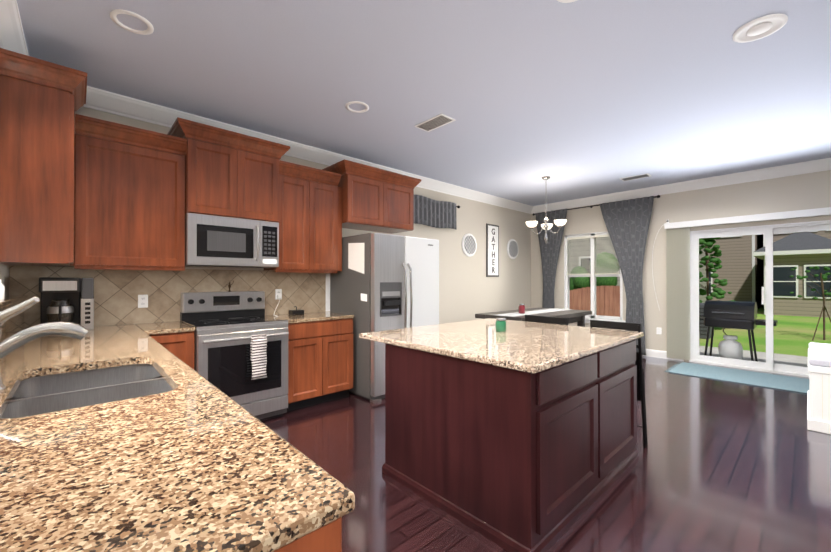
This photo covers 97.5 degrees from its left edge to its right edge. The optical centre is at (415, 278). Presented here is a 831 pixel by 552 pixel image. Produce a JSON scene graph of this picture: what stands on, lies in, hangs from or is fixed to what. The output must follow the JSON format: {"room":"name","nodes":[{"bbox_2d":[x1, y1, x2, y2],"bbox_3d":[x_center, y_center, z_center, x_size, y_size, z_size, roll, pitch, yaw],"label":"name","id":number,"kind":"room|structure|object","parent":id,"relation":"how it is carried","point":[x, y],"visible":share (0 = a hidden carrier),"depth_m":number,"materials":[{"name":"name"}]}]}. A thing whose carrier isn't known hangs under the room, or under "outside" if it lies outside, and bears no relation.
{"room":"kitchen","nodes":[
{"label":"kitchen","id":0,"kind":"room"},
{"bbox_2d":[0,264,8,295],"bbox_3d":[-0.135,-0.139,-0.519,0.160,2.850,8.660,0,0,-43],"label":"wall","id":1,"kind":"structure","parent":0,"point":[4,273],"depth_m":2.57,"materials":[{"name":"paint"}]},
{"bbox_2d":[0,0,28,55],"bbox_3d":[-0.033,-1.496,-0.417,0.118,0.135,8.660,0,0,-43],"label":"crown molding","id":2,"kind":"structure","parent":1,"relation":"attached to","point":[12,37],"depth_m":2.18,"materials":[{"name":"white wood"}]},
{"bbox_2d":[0,52,91,267],"bbox_3d":[-2.498,-0.721,2.455,0.417,1.245,0.430,0,0,-43],"label":"upper cabinet","id":3,"kind":"object","parent":1,"relation":"attached to","point":[77,191],"depth_m":2.30,"materials":[{"name":"brown wood"}]},
{"bbox_2d":[264,212,279,267],"bbox_3d":[-1.584,-0.375,3.755,0.189,0.516,0.423,0,0,-43],"label":"control panel","id":4,"kind":"object","parent":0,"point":[271,219],"depth_m":3.62,"materials":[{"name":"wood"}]},
{"bbox_2d":[75,107,530,325],"bbox_3d":[-0.330,-0.108,5.315,7.810,2.850,0.160,0,0,-43],"label":"wall","id":5,"kind":"structure","parent":0,"point":[468,289],"depth_m":6.41,"materials":[{"name":"paint"}]},
{"bbox_2d":[88,118,183,270],"bbox_3d":[-2.383,-0.648,3.065,0.705,1.105,0.352,0,0,-43],"label":"upper cabinet","id":6,"kind":"object","parent":5,"relation":"attached to","point":[137,221],"depth_m":2.95,"materials":[{"name":"brown wood"}]},
{"bbox_2d":[138,295,147,307],"bbox_3d":[-2.423,0.201,3.240,0.072,0.116,0.008,0,0,-43],"label":"electrical outlet","id":7,"kind":"object","parent":5,"relation":"attached to","point":[142,301],"visible":1,"depth_m":3.24,"materials":[{"name":"white plastic"}]},
{"bbox_2d":[9,266,329,329],"bbox_3d":[-2.038,0.152,3.606,2.659,0.490,0.019,0,0,-43],"label":"backsplash","id":8,"kind":"structure","parent":5,"relation":"attached to","point":[117,293],"depth_m":3.33,"materials":[{"name":"tile"}]},
{"bbox_2d":[176,120,247,207],"bbox_3d":[-1.932,-0.953,3.437,0.460,0.770,0.422,0,0,-43],"label":"upper cabinet","id":9,"kind":"object","parent":5,"relation":"attached to","point":[215,160],"depth_m":3.27,"materials":[{"name":"brown wood"}]},
{"bbox_2d":[184,200,263,267],"bbox_3d":[-1.860,-0.376,3.468,0.607,0.516,0.467,0,0,-43],"label":"upper cabinet","id":10,"kind":"object","parent":5,"relation":"attached to","point":[215,235],"depth_m":3.31,"materials":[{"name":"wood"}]},
{"bbox_2d":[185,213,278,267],"bbox_3d":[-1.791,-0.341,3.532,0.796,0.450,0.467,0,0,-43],"label":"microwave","id":11,"kind":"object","parent":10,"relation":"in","point":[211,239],"depth_m":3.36,"materials":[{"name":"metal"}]},
{"bbox_2d":[248,136,279,211],"bbox_3d":[-1.682,-0.952,3.668,0.460,0.770,0.422,0,0,-43],"label":"upper cabinet","id":12,"kind":"object","parent":5,"relation":"attached to","point":[263,156],"depth_m":3.57,"materials":[{"name":"brown wood"}]},
{"bbox_2d":[275,289,281,299],"bbox_3d":[-1.529,0.175,4.070,0.072,0.116,0.008,0,0,-43],"label":"electrical outlet","id":13,"kind":"object","parent":5,"relation":"attached to","point":[278,291],"visible":0.75,"depth_m":4.06,"materials":[{"name":"white plastic"}]},
{"bbox_2d":[264,160,315,271],"bbox_3d":[-1.384,-0.643,3.991,0.420,1.105,0.352,0,0,-43],"label":"upper cabinet","id":14,"kind":"object","parent":5,"relation":"attached to","point":[297,182],"depth_m":3.88,"materials":[{"name":"brown wood"}]},
{"bbox_2d":[82,86,531,212],"bbox_3d":[-0.243,-1.467,5.214,7.230,0.135,0.118,0,0,-43],"label":"crown molding","id":15,"kind":"structure","parent":5,"relation":"attached to","point":[97,99],"depth_m":3.84,"materials":[{"name":"white wood"}]},
{"bbox_2d":[316,169,343,271],"bbox_3d":[-1.142,-0.642,4.216,0.480,1.105,0.352,0,0,-43],"label":"upper cabinet","id":16,"kind":"object","parent":5,"relation":"attached to","point":[329,185],"depth_m":4.14,"materials":[{"name":"brown wood"}]},
{"bbox_2d":[328,160,387,231],"bbox_3d":[-0.721,-0.990,4.540,0.575,0.685,0.452,0,0,-43],"label":"upper cabinet","id":17,"kind":"object","parent":5,"relation":"attached to","point":[365,188],"depth_m":4.36,"materials":[{"name":"brown wood"}]},
{"bbox_2d":[380,172,415,233],"bbox_3d":[-0.387,-0.988,4.849,0.575,0.685,0.452,0,0,-43],"label":"upper cabinet","id":18,"kind":"object","parent":5,"relation":"attached to","point":[400,188],"depth_m":4.74,"materials":[{"name":"brown wood"}]},
{"bbox_2d":[414,195,459,229],"bbox_3d":[0.317,-1.021,5.737,1.126,0.454,0.104,0,0,-43],"label":"valance","id":19,"kind":"object","parent":5,"relation":"attached to","point":[434,213],"visible":0.96,"depth_m":5.66,"materials":[{"name":"grey fabric"}]},
{"bbox_2d":[462,233,476,256],"bbox_3d":[0.946,-0.588,6.376,0.410,0.410,0.022,0,0,-43],"label":"sign plate","id":20,"kind":"object","parent":5,"relation":"attached to","point":[469,245],"visible":1,"depth_m":6.36,"materials":[{"name":"white plastic"}]},
{"bbox_2d":[486,224,498,276],"bbox_3d":[1.453,-0.525,6.844,0.380,0.980,0.026,0,0,-43],"label":"sign frame","id":21,"kind":"object","parent":5,"relation":"attached to","point":[492,250],"visible":1,"depth_m":6.82,"materials":[{"name":"grey wood"}]},
{"bbox_2d":[507,239,517,258],"bbox_3d":[1.958,-0.593,7.314,0.410,0.410,0.022,0,0,-43],"label":"sign plate","id":22,"kind":"object","parent":5,"relation":"attached to","point":[512,248],"visible":1,"depth_m":7.28,"materials":[{"name":"white ceramic"}]},
{"bbox_2d":[17,0,830,205],"bbox_3d":[2.669,-1.600,2.090,7.810,0.100,8.980,0,0,-43],"label":"ceiling","id":23,"kind":"structure","parent":0,"point":[578,99],"depth_m":2.80,"materials":[{"name":"paint"}]},
{"bbox_2d":[110,9,153,34],"bbox_3d":[-1.710,-1.581,2.201,0.210,0.078,0.210,0,0,-43],"label":"recessed light","id":24,"kind":"object","parent":23,"relation":"in","point":[113,17],"visible":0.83,"depth_m":2.19,"materials":[{"name":"white"}]},
{"bbox_2d":[345,101,368,112],"bbox_3d":[-0.523,-1.575,3.275,0.210,0.078,0.210,0,0,-43],"label":"recessed light","id":25,"kind":"object","parent":23,"relation":"in","point":[357,102],"visible":0.6,"depth_m":3.26,"materials":[{"name":"white"}]},
{"bbox_2d":[414,114,455,131],"bbox_3d":[0.190,-1.538,3.609,0.200,0.008,0.380,0,0,-43],"label":"ceiling vent","id":26,"kind":"object","parent":23,"relation":"in","point":[435,122],"visible":1,"depth_m":3.58,"materials":[{"name":"white metal"}]},
{"bbox_2d":[526,176,566,242],"bbox_3d":[2.014,-1.028,5.477,0.573,1.010,0.535,0,0,-43],"label":"pendant chandelier","id":27,"kind":"object","parent":23,"relation":"hanging from","point":[560,223],"visible":1,"depth_m":5.45,"materials":[{"name":"white glass"}]},
{"bbox_2d":[557,0,576,2],"bbox_3d":[0.841,-1.582,1.936,0.210,0.078,0.210,0,0,-43],"label":"recessed light","id":28,"kind":"object","parent":23,"relation":"in","point":[565,1],"visible":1,"depth_m":2.03,"materials":[{"name":"white"}]},
{"bbox_2d":[619,173,650,180],"bbox_3d":[3.318,-1.528,5.501,0.200,0.008,0.380,0,0,-43],"label":"ceiling vent","id":29,"kind":"object","parent":23,"relation":"in","point":[636,177],"visible":0.98,"depth_m":5.49,"materials":[{"name":"white metal"}]},
{"bbox_2d":[732,14,787,42],"bbox_3d":[2.127,-1.544,2.255,0.250,0.012,0.250,0,0,-43],"label":"recessed light","id":30,"kind":"object","parent":23,"relation":"in","point":[760,28],"visible":1,"depth_m":2.24,"materials":[{"name":"white"}]},
{"bbox_2d":[261,356,830,551],"bbox_3d":[2.669,1.325,2.075,7.810,0.050,8.980,0,0,-43],"label":"floor","id":31,"kind":"structure","parent":0,"point":[720,466],"depth_m":2.35,"materials":[{"name":"brown wood"}]},
{"bbox_2d":[152,331,193,366],"bbox_3d":[-2.129,0.868,3.093,0.316,0.875,0.640,0,0,-43],"label":"base cabinet","id":32,"kind":"object","parent":31,"relation":"on","point":[182,342],"depth_m":2.90,"materials":[{"name":"brown wood"}]},
{"bbox_2d":[136,321,194,334],"bbox_3d":[-2.129,0.412,3.083,0.336,0.034,0.638,0,0,-43],"label":"countertop","id":33,"kind":"structure","parent":32,"relation":"on","point":[175,325],"depth_m":3.00,"materials":[{"name":"beige stone"}]},
{"bbox_2d":[180,281,288,420],"bbox_3d":[-1.682,0.663,3.410,0.762,1.286,0.757,0,0,-43],"label":"range","id":34,"kind":"object","parent":31,"relation":"on","point":[240,348],"visible":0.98,"depth_m":3.26,"materials":[{"name":"metal"}]},
{"bbox_2d":[250,334,266,379],"bbox_3d":[-1.379,0.685,3.204,0.132,0.382,0.044,0,0,-43],"label":"towel","id":35,"kind":"object","parent":34,"relation":"hanging from","point":[258,343],"depth_m":3.19,"materials":[{"name":"white fabric"}]},
{"bbox_2d":[260,507,354,551],"bbox_3d":[-0.621,0.855,0.657,0.730,0.875,0.703,0,0,-43],"label":"base cabinet","id":36,"kind":"object","parent":31,"relation":"on","point":[326,536],"depth_m":0.61,"materials":[{"name":"brown wood"}]},
{"bbox_2d":[0,324,354,551],"bbox_3d":[-1.530,0.405,1.702,0.660,0.034,3.478,0,0,-43],"label":"countertop","id":37,"kind":"structure","parent":36,"relation":"on","point":[185,468],"depth_m":0.72,"materials":[{"name":"beige stone"}]},
{"bbox_2d":[0,279,4,299],"bbox_3d":[-2.349,0.061,2.050,0.048,0.115,0.047,0,0,-43],"label":"bottle","id":38,"kind":"object","parent":37,"relation":"on","point":[2,291],"visible":1,"depth_m":2.05,"materials":[{"name":"white plastic"}]},
{"bbox_2d":[0,295,91,390],"bbox_3d":[-1.361,0.224,1.290,0.306,0.324,0.168,0,0,-43],"label":"faucet","id":39,"kind":"object","parent":37,"relation":"on","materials":[{"name":"silver metal"}]},
{"bbox_2d":[39,277,93,329],"bbox_3d":[-2.658,0.192,2.784,0.296,0.400,0.322,0,0,-43],"label":"coffee maker","id":40,"kind":"object","parent":37,"relation":"on","point":[60,299],"visible":0.81,"depth_m":2.74,"materials":[{"name":"black plastic"}]},
{"bbox_2d":[4,359,171,418],"bbox_3d":[-1.236,0.520,1.403,0.459,0.223,0.804,0,0,-43],"label":"sink","id":41,"kind":"object","parent":37,"relation":"in","point":[45,390],"depth_m":1.55,"materials":[{"name":"grey metal"}]},
{"bbox_2d":[287,315,353,410],"bbox_3d":[-1.173,0.872,3.980,0.756,0.875,0.640,0,0,-43],"label":"base cabinet","id":42,"kind":"object","parent":31,"relation":"on","point":[320,351],"depth_m":3.73,"materials":[{"name":"brown wood"}]},
{"bbox_2d":[265,312,351,322],"bbox_3d":[-1.166,0.417,3.976,0.759,0.034,0.638,0,0,-43],"label":"countertop","id":43,"kind":"structure","parent":42,"relation":"on","point":[300,318],"depth_m":3.84,"materials":[{"name":"beige stone"}]},
{"bbox_2d":[289,306,303,314],"bbox_3d":[-1.331,0.354,4.077,0.140,0.089,0.110,0,0,-43],"label":"box","id":44,"kind":"object","parent":43,"relation":"on","point":[296,312],"visible":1,"depth_m":4.04,"materials":[{"name":"black plastic"}]},
{"bbox_2d":[330,233,438,402],"bbox_3d":[-0.352,0.412,4.475,1.002,1.800,0.977,0,0,-43],"label":"refrigerator","id":45,"kind":"object","parent":31,"relation":"on","point":[381,282],"visible":0.75,"depth_m":4.05,"materials":[{"name":"grey metal"}]},
{"bbox_2d":[363,338,638,551],"bbox_3d":[0.651,0.864,2.621,1.512,0.875,1.277,0,0,-43],"label":"kitchen island","id":46,"kind":"object","parent":31,"relation":"on","point":[512,435],"depth_m":1.96,"materials":[{"name":"wood"}]},
{"bbox_2d":[359,318,642,373],"bbox_3d":[0.635,0.409,2.641,1.570,0.034,1.370,0,0,-43],"label":"island countertop","id":47,"kind":"structure","parent":46,"relation":"on","point":[525,347],"depth_m":2.30,"materials":[{"name":"beige stone"}]},
{"bbox_2d":[495,318,505,331],"bbox_3d":[0.638,0.343,2.719,0.080,0.098,0.079,0,0,-43],"label":"candle","id":48,"kind":"object","parent":47,"relation":"on","point":[500,324],"depth_m":2.69,"materials":[{"name":"green wax"}]},
{"bbox_2d":[475,304,591,326],"bbox_3d":[1.945,0.852,5.865,1.900,0.934,0.996,0,0,-43],"label":"dining table","id":49,"kind":"object","parent":31,"relation":"on","point":[572,315],"visible":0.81,"depth_m":5.63,"materials":[{"name":"grey wood"}]},
{"bbox_2d":[519,304,524,313],"bbox_3d":[1.638,0.459,5.610,0.100,0.150,0.098,0,0,-43],"label":"candle","id":50,"kind":"object","parent":49,"relation":"on","point":[521,306],"depth_m":5.57,"materials":[{"name":"red wax"}]},
{"bbox_2d":[525,315,568,324],"bbox_3d":[1.228,0.823,3.325,0.196,0.969,0.410,0,0,-43],"label":"folded chair","id":51,"kind":"object","parent":31,"relation":"on","point":[548,319],"visible":0.25,"depth_m":3.25,"materials":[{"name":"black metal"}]},
{"bbox_2d":[590,320,647,447],"bbox_3d":[1.617,0.821,2.905,0.196,0.969,0.365,0,0,-43],"label":"chair","id":52,"kind":"object","parent":31,"relation":"on","point":[638,361],"visible":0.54,"depth_m":2.79,"materials":[{"name":"black metal"}]},
{"bbox_2d":[664,362,808,393],"bbox_3d":[4.541,1.306,4.684,0.863,0.014,2.090,0,0,-43],"label":"rug","id":53,"kind":"object","parent":31,"relation":"on","point":[788,383],"visible":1,"depth_m":4.84,"materials":[{"name":"blue fabric"}]},
{"bbox_2d":[807,342,830,434],"bbox_3d":[3.978,0.994,3.379,1.200,0.625,0.470,0,0,-43],"label":"storage bench","id":54,"kind":"object","parent":31,"relation":"on","point":[819,396],"visible":1,"depth_m":3.11,"materials":[{"name":"white"}]},
{"bbox_2d":[531,170,830,361],"bbox_3d":[5.474,-0.112,4.683,0.160,2.850,8.660,0,0,-43],"label":"wall","id":55,"kind":"structure","parent":0,"point":[798,192],"depth_m":5.94,"materials":[{"name":"paint"}]},
{"bbox_2d":[564,231,625,322],"bbox_3d":[3.357,-0.011,6.907,0.170,1.711,1.160,0,0,-43],"label":"window","id":56,"kind":"structure","parent":55,"relation":"in","point":[593,316],"depth_m":6.91,"materials":[{"name":"white"}]},
{"bbox_2d":[567,234,618,274],"bbox_3d":[3.339,-0.445,6.893,0.033,0.730,0.950,0,0,-43],"label":"window blinds","id":57,"kind":"object","parent":56,"relation":"attached to","point":[583,260],"visible":0.77,"depth_m":6.84,"materials":[{"name":"beige plastic"}]},
{"bbox_2d":[532,195,659,354],"bbox_3d":[3.269,-0.043,6.859,0.111,2.676,2.302,0,0,-43],"label":"curtains","id":58,"kind":"object","parent":55,"relation":"attached to","point":[627,223],"visible":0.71,"depth_m":6.38,"materials":[{"name":"grey fabric"}]},
{"bbox_2d":[656,327,661,334],"bbox_3d":[4.061,0.873,6.077,0.008,0.115,0.072,0,0,-43],"label":"electrical outlet","id":59,"kind":"object","parent":55,"relation":"attached to","point":[658,330],"visible":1,"depth_m":6.08,"materials":[{"name":"white plastic"}]},
{"bbox_2d":[642,349,683,360],"bbox_3d":[3.383,1.262,6.801,0.016,0.125,2.660,0,0,-43],"label":"baseboard","id":60,"kind":"structure","parent":55,"relation":"attached to","point":[656,353],"depth_m":6.06,"materials":[{"name":"white"}]},
{"bbox_2d":[528,158,830,213],"bbox_3d":[5.372,-1.470,4.596,0.118,0.135,8.660,0,0,-43],"label":"crown molding","id":61,"kind":"structure","parent":55,"relation":"attached to","point":[818,165],"depth_m":5.63,"materials":[{"name":"white wood"}]},
{"bbox_2d":[652,207,830,359],"bbox_3d":[4.813,0.158,5.209,0.091,2.245,2.479,0,0,-43],"label":"vertical blinds","id":62,"kind":"object","parent":55,"relation":"attached to","point":[678,286],"visible":1,"depth_m":5.80,"materials":[{"name":"white plastic"}]},
{"bbox_2d":[689,220,830,377],"bbox_3d":[5.010,0.280,5.158,0.131,2.071,1.832,0,0,-43],"label":"sliding glass door","id":63,"kind":"structure","parent":55,"relation":"in","point":[769,365],"depth_m":5.22,"materials":[{"name":"white"}]},
{"label":"outside","id":64,"kind":"structure","parent":0,"visible":0},
{"bbox_2d":[699,305,830,356],"bbox_3d":[31.959,1.813,29.608,72.590,0.300,80.000,0,0,-43],"label":"lawn","id":65,"kind":"structure","parent":64,"point":[793,335],"depth_m":10.19,"materials":[{"name":"green plant"}]},
{"bbox_2d":[570,286,619,316],"bbox_3d":[4.026,0.873,10.253,0.120,1.380,5.103,0,0,-43],"label":"fence","id":66,"kind":"object","parent":65,"relation":"on","point":[607,300],"visible":0.17,"depth_m":9.38,"materials":[{"name":"brown wood"}]},
{"bbox_2d":[569,236,716,302],"bbox_3d":[6.571,-2.508,17.880,10.401,8.220,11.300,0,0,-43],"label":"house","id":67,"kind":"structure","parent":65,"relation":"on","point":[584,249],"depth_m":12.07,"materials":[{"name":"white"}]},
{"bbox_2d":[569,237,830,340],"bbox_3d":[9.606,0.103,10.526,7.600,3.066,7.551,0,0,-43],"label":"trees","id":68,"kind":"object","parent":65,"relation":"on","point":[706,244],"visible":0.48,"depth_m":10.28,"materials":[{"name":"green plant"}]},
{"bbox_2d":[699,303,711,338],"bbox_3d":[7.541,1.110,9.827,0.705,0.900,0.700,0,0,-43],"label":"ac unit","id":69,"kind":"object","parent":65,"relation":"on","point":[703,329],"visible":0.04,"depth_m":9.44,"materials":[{"name":"black metal"}]},
{"bbox_2d":[699,346,807,366],"bbox_3d":[6.327,1.446,6.108,3.039,0.190,3.600,0,0,-43],"label":"ground","id":70,"kind":"structure","parent":65,"relation":"on","point":[790,359],"depth_m":6.96,"materials":[{"name":"grey concrete"}]},
{"bbox_2d":[699,300,777,361],"bbox_3d":[5.223,0.936,6.007,0.582,1.132,1.050,0,0,-43],"label":"outdoor grill","id":71,"kind":"object","parent":70,"relation":"on","point":[732,314],"visible":0.73,"depth_m":5.90,"materials":[{"name":"black metal"}]},
{"bbox_2d":[717,230,830,317],"bbox_3d":[18.622,-2.583,22.717,14.150,8.420,16.600,0,0,-43],"label":"house","id":72,"kind":"structure","parent":65,"relation":"on","point":[742,269],"depth_m":15.81,"materials":[{"name":"beige"}]}
]}

